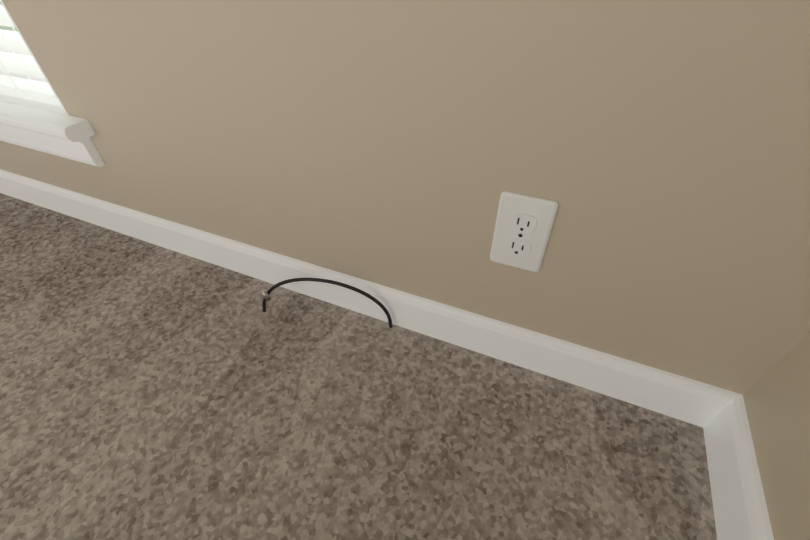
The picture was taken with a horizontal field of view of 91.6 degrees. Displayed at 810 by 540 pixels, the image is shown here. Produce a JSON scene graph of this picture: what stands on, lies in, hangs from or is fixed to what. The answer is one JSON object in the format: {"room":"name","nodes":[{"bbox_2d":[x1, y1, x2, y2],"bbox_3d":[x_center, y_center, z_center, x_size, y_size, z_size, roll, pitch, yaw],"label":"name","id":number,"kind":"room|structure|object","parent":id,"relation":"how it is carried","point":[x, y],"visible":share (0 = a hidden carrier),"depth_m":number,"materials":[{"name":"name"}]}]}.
{"room":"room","nodes":[
{"label":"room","id":0,"kind":"room"},
{"bbox_2d":[0,193,716,539],"bbox_3d":[-2.387,1.261,-0.417,4.372,0.100,5.229,16,45,18],"label":"floor","id":1,"kind":"structure","parent":0,"point":[149,391],"depth_m":0.60,"materials":[{"name":"carpet"}]},
{"bbox_2d":[261,278,392,327],"bbox_3d":[-0.152,0.058,0.724,0.252,0.096,0.069,16,45,18],"label":"cord","id":2,"kind":"object","parent":1,"relation":"on","point":[265,294],"visible":1,"depth_m":0.71,"materials":[{"name":"black rubber"}]},
{"bbox_2d":[0,0,809,394],"bbox_3d":[-1.384,-1.250,0.449,4.072,2.440,0.150,16,45,18],"label":"wall","id":3,"kind":"structure","parent":0,"point":[658,150],"depth_m":0.49,"materials":[{"name":"beige paint"}]},
{"bbox_2d":[0,50,47,82],"bbox_3d":[-1.456,-1.258,0.530,1.789,1.760,0.058,16,45,18],"label":"window","id":4,"kind":"structure","parent":3,"relation":"in","point":[23,76],"depth_m":0.89,"materials":[{"name":"white"}]},
{"bbox_2d":[0,5,60,105],"bbox_3d":[-1.074,-1.099,0.344,0.888,1.750,0.066,16,45,18],"label":"window blind","id":5,"kind":"object","parent":3,"relation":"attached to","point":[27,66],"visible":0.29,"depth_m":0.80,"materials":[{"name":"white plastic"}]},
{"bbox_2d":[0,0,66,112],"bbox_3d":[-1.472,-1.238,0.501,1.804,1.764,0.134,16,45,18],"label":"liner","id":6,"kind":"object","parent":3,"relation":"attached to","point":[32,55],"visible":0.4,"depth_m":0.70,"materials":[{"name":"white"}]},
{"bbox_2d":[0,94,104,166],"bbox_3d":[-1.469,-0.511,1.091,1.890,0.100,0.134,16,45,18],"label":"window sill","id":7,"kind":"structure","parent":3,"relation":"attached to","point":[56,130],"depth_m":0.80,"materials":[{"name":"white wood"}]},
{"bbox_2d":[0,169,744,424],"bbox_3d":[-1.389,-0.321,1.180,4.042,0.082,0.013,16,45,18],"label":"baseboard","id":8,"kind":"structure","parent":3,"relation":"attached to","point":[685,399],"depth_m":0.70,"materials":[{"name":"white wood"}]},
{"bbox_2d":[490,191,557,271],"bbox_3d":[0.153,-0.047,0.520,0.070,0.114,0.008,16,45,18],"label":"electrical outlet","id":9,"kind":"object","parent":3,"relation":"attached to","point":[523,227],"visible":1,"depth_m":0.51,"materials":[{"name":"white plastic"}]},
{"bbox_2d":[743,332,809,539],"bbox_3d":[-0.468,0.871,-1.911,0.150,2.440,5.229,16,45,18],"label":"wall","id":10,"kind":"structure","parent":0,"point":[776,397],"depth_m":0.44,"materials":[{"name":"beige paint"}]},
{"bbox_2d":[697,401,773,539],"bbox_3d":[0.322,0.412,0.340,0.013,0.082,0.608,16,45,18],"label":"baseboard","id":11,"kind":"structure","parent":10,"relation":"attached to","point":[738,497],"depth_m":0.49,"materials":[{"name":"white wood"}]},
{"label":"outside","id":12,"kind":"structure","parent":0,"visible":0},
{"bbox_2d":[0,2,17,31],"bbox_3d":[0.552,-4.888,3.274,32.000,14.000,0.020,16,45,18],"label":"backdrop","id":13,"kind":"structure","parent":12,"point":[6,28],"depth_m":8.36,"materials":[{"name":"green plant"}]}
]}

